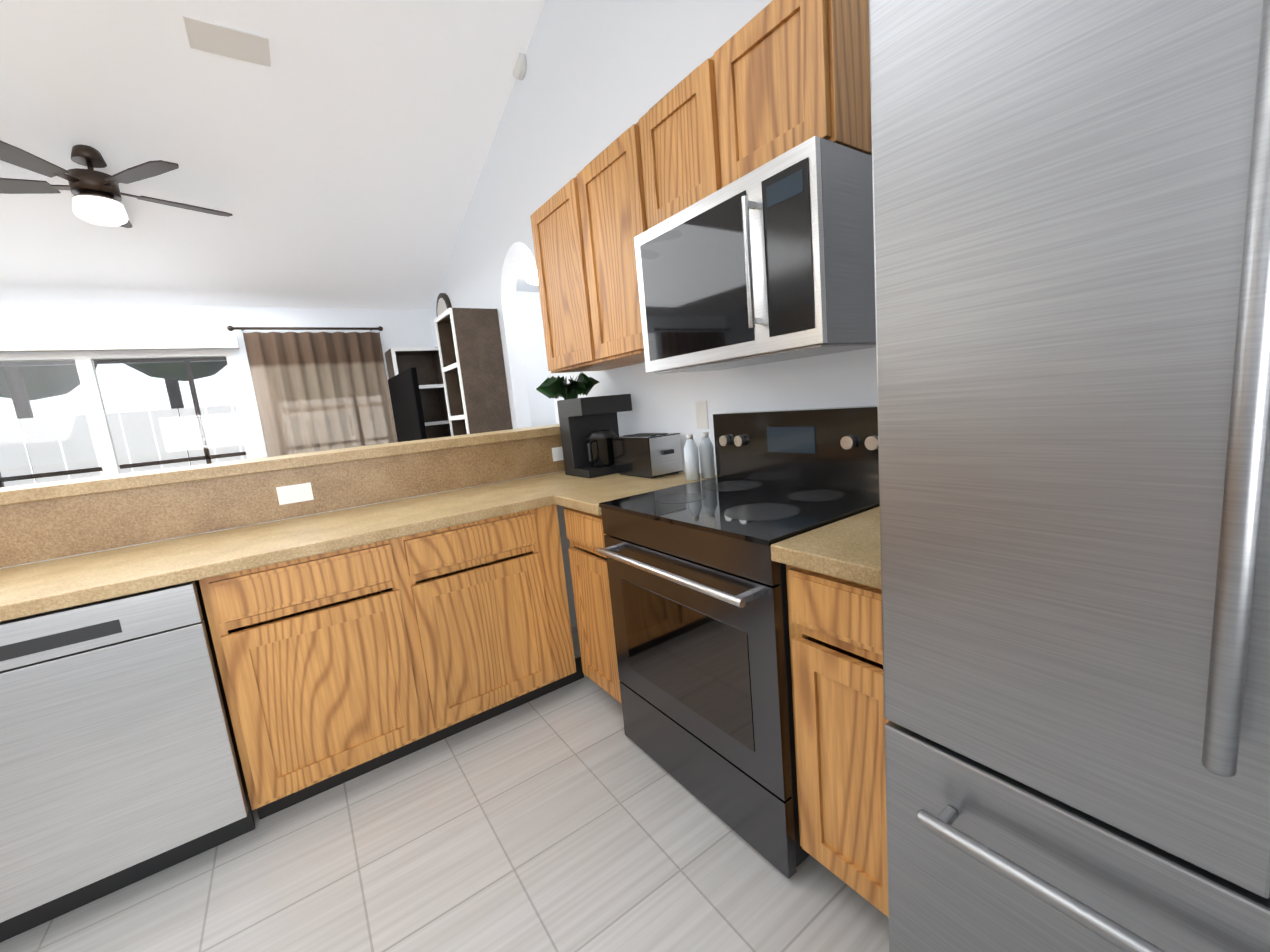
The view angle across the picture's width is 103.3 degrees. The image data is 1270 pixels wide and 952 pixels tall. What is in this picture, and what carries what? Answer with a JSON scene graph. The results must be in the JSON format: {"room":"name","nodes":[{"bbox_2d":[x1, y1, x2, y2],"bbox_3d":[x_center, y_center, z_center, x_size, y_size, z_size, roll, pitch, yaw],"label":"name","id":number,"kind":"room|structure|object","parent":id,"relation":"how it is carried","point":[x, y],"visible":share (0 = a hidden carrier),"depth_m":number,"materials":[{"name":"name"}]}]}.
{"room":"kitchen","nodes":[
{"label":"kitchen","id":0,"kind":"room"},
{"bbox_2d":[0,302,433,458],"bbox_3d":[-4.464,-1.250,4.104,5.580,4.600,0.120,-11,10,-34],"label":"wall","id":1,"kind":"structure","parent":0,"point":[406,328],"depth_m":4.53,"materials":[{"name":"white paint"}]},
{"bbox_2d":[0,335,238,352],"bbox_3d":[-4.351,-0.051,4.148,2.050,2.145,0.098,-11,10,-34],"label":"door blinds","id":2,"kind":"object","parent":1,"relation":"attached to","point":[14,344],"visible":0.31,"depth_m":4.09,"materials":[{"name":"white plastic"}]},
{"bbox_2d":[0,350,253,485],"bbox_3d":[-4.404,0.014,4.245,1.928,2.059,0.070,-11,10,-34],"label":"sliding window","id":3,"kind":"structure","parent":1,"relation":"in","point":[93,398],"depth_m":4.18,"materials":[{"name":"white"}]},
{"bbox_2d":[227,326,382,330],"bbox_3d":[-3.142,-1.423,4.871,1.275,0.050,0.108,-11,10,-34],"label":"curtain rod","id":4,"kind":"object","parent":1,"relation":"attached to","point":[232,328],"visible":1,"depth_m":4.79,"materials":[{"name":"brown metal"}]},
{"bbox_2d":[243,332,396,456],"bbox_3d":[-2.994,-0.329,5.028,1.130,2.160,0.070,-11,10,-34],"label":"curtain","id":5,"kind":"object","parent":4,"relation":"hanging from","point":[319,391],"visible":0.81,"depth_m":4.92,"materials":[{"name":"fabric"}]},
{"bbox_2d":[0,0,544,310],"bbox_3d":[-1.786,-1.917,-0.023,5.460,1.772,9.720,-11,10,-34],"label":"ceiling","id":6,"kind":"structure","parent":0,"point":[334,155],"depth_m":3.05,"materials":[{"name":"white paint"}]},
{"bbox_2d":[0,140,232,227],"bbox_3d":[-3.046,-1.620,2.840,1.203,0.400,1.158,-11,10,-34],"label":"ceiling fan","id":7,"kind":"object","parent":6,"relation":"hanging from","point":[96,199],"visible":1,"depth_m":2.73,"materials":[{"name":"brown metal"}]},
{"bbox_2d":[183,16,270,66],"bbox_3d":[-1.966,-2.101,2.439,0.320,0.051,0.157,-11,10,-34],"label":"ceiling vent","id":8,"kind":"object","parent":6,"relation":"in","point":[217,39],"visible":1,"depth_m":2.40,"materials":[{"name":"white metal"}]},
{"bbox_2d":[0,434,576,627],"bbox_3d":[-1.412,0.689,1.048,4.371,1.114,2.110,-11,10,-34],"label":"wall","id":9,"kind":"structure","parent":0,"point":[43,530],"depth_m":2.00,"materials":[{"name":"brown stone"}]},
{"bbox_2d":[0,424,560,505],"bbox_3d":[-1.609,0.130,0.971,4.595,0.044,2.375,-11,10,-34],"label":"bar","id":10,"kind":"object","parent":9,"relation":"on","point":[59,489],"visible":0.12,"depth_m":2.01,"materials":[{"name":"stone"}]},
{"bbox_2d":[276,482,313,504],"bbox_3d":[-1.412,0.073,2.090,0.120,0.074,0.007,-11,10,-34],"label":"electrical outlet plate","id":11,"kind":"object","parent":9,"relation":"attached to","point":[289,494],"depth_m":2.09,"materials":[{"name":"white plastic"}]},
{"bbox_2d":[552,447,563,461],"bbox_3d":[-0.400,-0.126,2.779,0.120,0.074,0.007,-11,10,-34],"label":"electrical outlet plate","id":12,"kind":"object","parent":9,"relation":"attached to","point":[557,452],"depth_m":2.76,"materials":[{"name":"white plastic"}]},
{"bbox_2d":[0,627,888,951],"bbox_3d":[-0.149,1.412,-0.595,4.370,0.060,6.340,-11,10,-34],"label":"floor","id":13,"kind":"structure","parent":0,"point":[570,817],"depth_m":1.41,"materials":[{"name":"grey tile"}]},
{"bbox_2d":[0,580,254,942],"bbox_3d":[-1.642,0.758,1.577,0.610,0.866,0.632,-11,10,-34],"label":"dishwasher","id":14,"kind":"object","parent":13,"relation":"on","point":[120,765],"visible":0.85,"depth_m":1.35,"materials":[{"name":"silver metal"}]},
{"bbox_2d":[199,537,434,818],"bbox_3d":[-1.180,0.662,1.915,0.535,0.868,0.613,-11,10,-34],"label":"base cabinet","id":15,"kind":"object","parent":13,"relation":"on","point":[339,666],"depth_m":1.66,"materials":[{"name":"brown wood"}]},
{"bbox_2d":[0,471,716,621],"bbox_3d":[-1.540,0.325,1.302,4.179,0.039,1.182,-11,10,-34],"label":"countertop","id":16,"kind":"structure","parent":15,"relation":"on","point":[51,585],"depth_m":1.68,"materials":[{"name":"stone"}]},
{"bbox_2d":[536,373,598,399],"bbox_3d":[-0.335,-0.287,2.716,0.326,0.523,0.380,-11,10,-34],"label":"plant","id":17,"kind":"object","parent":16,"relation":"on","point":[558,386],"visible":0.48,"depth_m":2.64,"materials":[{"name":"green plant"}]},
{"bbox_2d":[557,394,631,477],"bbox_3d":[-0.193,-0.209,2.575,0.290,0.385,0.252,-11,10,-34],"label":"coffee maker","id":18,"kind":"object","parent":16,"relation":"on","point":[589,429],"visible":0.94,"depth_m":2.51,"materials":[{"name":"black plastic"}]},
{"bbox_2d":[403,505,578,742],"bbox_3d":[-0.708,0.569,2.237,0.624,0.868,0.613,-11,10,-34],"label":"base cabinet","id":19,"kind":"object","parent":13,"relation":"on","point":[492,616],"depth_m":1.98,"materials":[{"name":"brown wood"}]},
{"bbox_2d":[555,504,621,703],"bbox_3d":[0.082,0.505,2.168,0.613,0.868,0.358,-11,10,-34],"label":"base cabinet","id":20,"kind":"object","parent":13,"relation":"on","point":[584,530],"depth_m":2.00,"materials":[{"name":"brown wood"}]},
{"bbox_2d":[556,471,703,502],"bbox_3d":[0.038,0.059,2.082,0.651,0.039,0.326,-11,10,-34],"label":"countertop","id":21,"kind":"structure","parent":20,"relation":"on","point":[625,486],"depth_m":2.11,"materials":[{"name":"stone"}]},
{"bbox_2d":[612,433,682,477],"bbox_3d":[0.061,-0.102,2.368,0.180,0.188,0.322,-11,10,-34],"label":"toaster","id":22,"kind":"object","parent":21,"relation":"on","point":[649,455],"visible":1,"depth_m":2.27,"materials":[{"name":"silver metal"}]},
{"bbox_2d":[684,432,714,480],"bbox_3d":[0.269,-0.084,2.109,0.129,0.190,0.059,-7,9,-13],"label":"water bottles","id":23,"kind":"object","parent":21,"relation":"on","point":[707,462],"visible":1,"depth_m":2.09,"materials":[{"name":"white plastic"}]},
{"bbox_2d":[597,406,879,878],"bbox_3d":[0.359,0.399,1.665,0.697,1.175,0.756,-11,10,-34],"label":"range","id":24,"kind":"object","parent":13,"relation":"on","point":[698,587],"visible":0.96,"depth_m":1.48,"materials":[{"name":"black metal"}]},
{"bbox_2d":[786,564,889,917],"bbox_3d":[0.710,0.580,1.267,0.613,0.868,0.310,-11,10,-34],"label":"base cabinet","id":25,"kind":"object","parent":13,"relation":"on","point":[835,624],"depth_m":1.11,"materials":[{"name":"brown wood"}]},
{"bbox_2d":[771,506,880,588],"bbox_3d":[0.661,0.133,1.192,0.647,0.039,0.316,-11,10,-34],"label":"countertop","id":26,"kind":"structure","parent":25,"relation":"on","point":[849,548],"depth_m":1.08,"materials":[{"name":"stone"}]},
{"bbox_2d":[869,0,1269,951],"bbox_3d":[0.907,0.128,0.664,0.816,1.900,0.812,-11,10,-34],"label":"fridge","id":27,"kind":"object","parent":13,"relation":"on","point":[1071,210],"visible":1,"depth_m":0.58,"materials":[{"name":"metal"}]},
{"bbox_2d":[516,247,555,426],"bbox_3d":[-0.186,-0.653,4.374,1.510,2.550,2.600,-11,10,-34],"label":"wall","id":28,"kind":"structure","parent":0,"point":[541,405],"depth_m":5.18,"materials":[{"name":"white paint"}]},
{"bbox_2d":[522,268,537,284],"bbox_3d":[-0.844,-1.763,4.434,0.300,0.140,0.300,-11,10,-34],"label":"light","id":29,"kind":"object","parent":28,"relation":"attached to","point":[529,276],"visible":0.33,"depth_m":4.34,"materials":[{"name":"white"}]},
{"bbox_2d":[429,0,876,474],"bbox_3d":[0.536,-1.354,1.642,0.120,4.600,9.840,-11,10,-34],"label":"wall","id":30,"kind":"structure","parent":0,"point":[600,77],"depth_m":2.51,"materials":[{"name":"white paint"}]},
{"bbox_2d":[530,181,633,372],"bbox_3d":[-0.214,-0.927,2.450,0.339,0.780,0.480,-11,10,-34],"label":"upper cabinet","id":31,"kind":"object","parent":30,"relation":"attached to","point":[555,240],"depth_m":2.37,"materials":[{"name":"brown wood"}]},
{"bbox_2d":[570,124,645,367],"bbox_3d":[0.050,-0.895,2.072,0.339,0.780,0.445,-11,10,-34],"label":"upper cabinet","id":32,"kind":"object","parent":30,"relation":"attached to","point":[607,191],"depth_m":2.00,"materials":[{"name":"brown wood"}]},
{"bbox_2d":[634,60,713,229],"bbox_3d":[0.267,-1.056,1.706,0.339,0.395,0.370,-11,10,-34],"label":"upper cabinet","id":33,"kind":"object","parent":30,"relation":"attached to","point":[674,134],"depth_m":1.62,"materials":[{"name":"brown wood"}]},
{"bbox_2d":[695,401,708,428],"bbox_3d":[0.293,-0.266,2.199,0.006,0.120,0.070,-11,10,-34],"label":"electrical outlet plate","id":34,"kind":"object","parent":30,"relation":"attached to","point":[701,406],"depth_m":2.19,"materials":[{"name":"white plastic"}]},
{"bbox_2d":[706,0,871,191],"bbox_3d":[0.478,-1.031,1.403,0.339,0.395,0.370,-11,10,-34],"label":"upper cabinet","id":35,"kind":"object","parent":30,"relation":"attached to","point":[772,80],"depth_m":1.26,"materials":[{"name":"brown wood"}]},
{"bbox_2d":[634,136,875,373],"bbox_3d":[0.371,-0.604,1.590,0.441,0.473,0.734,-11,10,-34],"label":"microwave","id":36,"kind":"object","parent":35,"relation":"attached to","point":[771,261],"visible":0.94,"depth_m":1.32,"materials":[{"name":"silver metal"}]},
{"bbox_3d":[-1.475,1.378,0.470,5.340,0.060,9.600,-11,10,-34],"label":"floor","id":37,"kind":"structure","parent":0,"visible":0},
{"bbox_2d":[388,367,426,441],"bbox_3d":[-2.077,-0.099,4.746,0.400,1.700,1.150,-11,10,-34],"label":"tv","id":38,"kind":"object","parent":37,"relation":"on","point":[406,403],"visible":0.19,"depth_m":4.48,"materials":[{"name":"black plastic"}]},
{"bbox_2d":[385,347,450,438],"bbox_3d":[-2.235,-0.341,5.430,0.500,2.005,0.367,-11,10,-34],"label":"bookcase","id":39,"kind":"object","parent":37,"relation":"on","point":[425,361],"visible":0.23,"depth_m":5.50,"materials":[{"name":"painted wood"},{"name":"dark wood"}]},
{"bbox_2d":[434,308,512,435],"bbox_3d":[-1.259,-0.273,4.153,0.357,2.065,0.490,-11,10,-34],"label":"bookcase","id":40,"kind":"object","parent":37,"relation":"on","point":[469,342],"visible":0.38,"depth_m":3.90,"materials":[{"name":"painted wood"},{"name":"dark wood"}]},
{"bbox_2d":[436,293,451,316],"bbox_3d":[-1.894,-1.576,5.000,0.041,0.460,0.460,-11,10,-34],"label":"clock","id":41,"kind":"object","parent":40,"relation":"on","point":[443,303],"visible":0.35,"depth_m":4.92,"materials":[{"name":"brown wood"}]},
{"bbox_3d":[-3.919,-0.479,-1.390,0.120,4.600,9.840,-11,10,-34],"label":"wall","id":42,"kind":"structure","parent":0,"visible":0},
{"bbox_2d":[513,53,526,79],"bbox_3d":[-0.686,-2.434,2.985,0.035,0.130,0.130,-11,10,-34],"label":"smoke detector","id":43,"kind":"object","parent":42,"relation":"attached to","point":[519,69],"visible":0.77,"depth_m":2.93,"materials":[{"name":"white plastic"}]},
{"label":"outside","id":44,"kind":"structure","parent":0,"visible":0},
{"bbox_2d":[0,364,243,479],"bbox_3d":[-11.357,-5.271,13.613,32.000,13.000,0.100,-11,10,-34],"label":"sky","id":45,"kind":"structure","parent":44,"point":[129,374],"depth_m":12.78,"materials":[{"name":"white"}]},
{"bbox_2d":[0,405,246,486],"bbox_3d":[-6.129,-0.140,7.411,18.000,1.750,0.080,-11,10,-34],"label":"fence","id":46,"kind":"object","parent":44,"point":[18,454],"depth_m":6.77,"materials":[{"name":"white plastic"}]},
{"bbox_3d":[-6.565,0.737,8.304,18.000,0.040,8.880,-11,10,-34],"label":"ground","id":47,"kind":"structure","parent":44,"visible":0},
{"bbox_2d":[0,361,227,480],"bbox_3d":[-8.134,-1.982,8.863,12.938,5.324,3.842,-11,10,-34],"label":"trees","id":48,"kind":"object","parent":47,"relation":"on","point":[159,372],"depth_m":8.18,"materials":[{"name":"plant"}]},
{"bbox_2d":[0,357,245,487],"bbox_3d":[-5.618,-0.797,6.471,10.000,3.225,0.050,-11,10,-34],"label":"bars","id":49,"kind":"object","parent":47,"relation":"on","point":[186,361],"depth_m":6.20,"materials":[{"name":"brown metal"}]}
]}

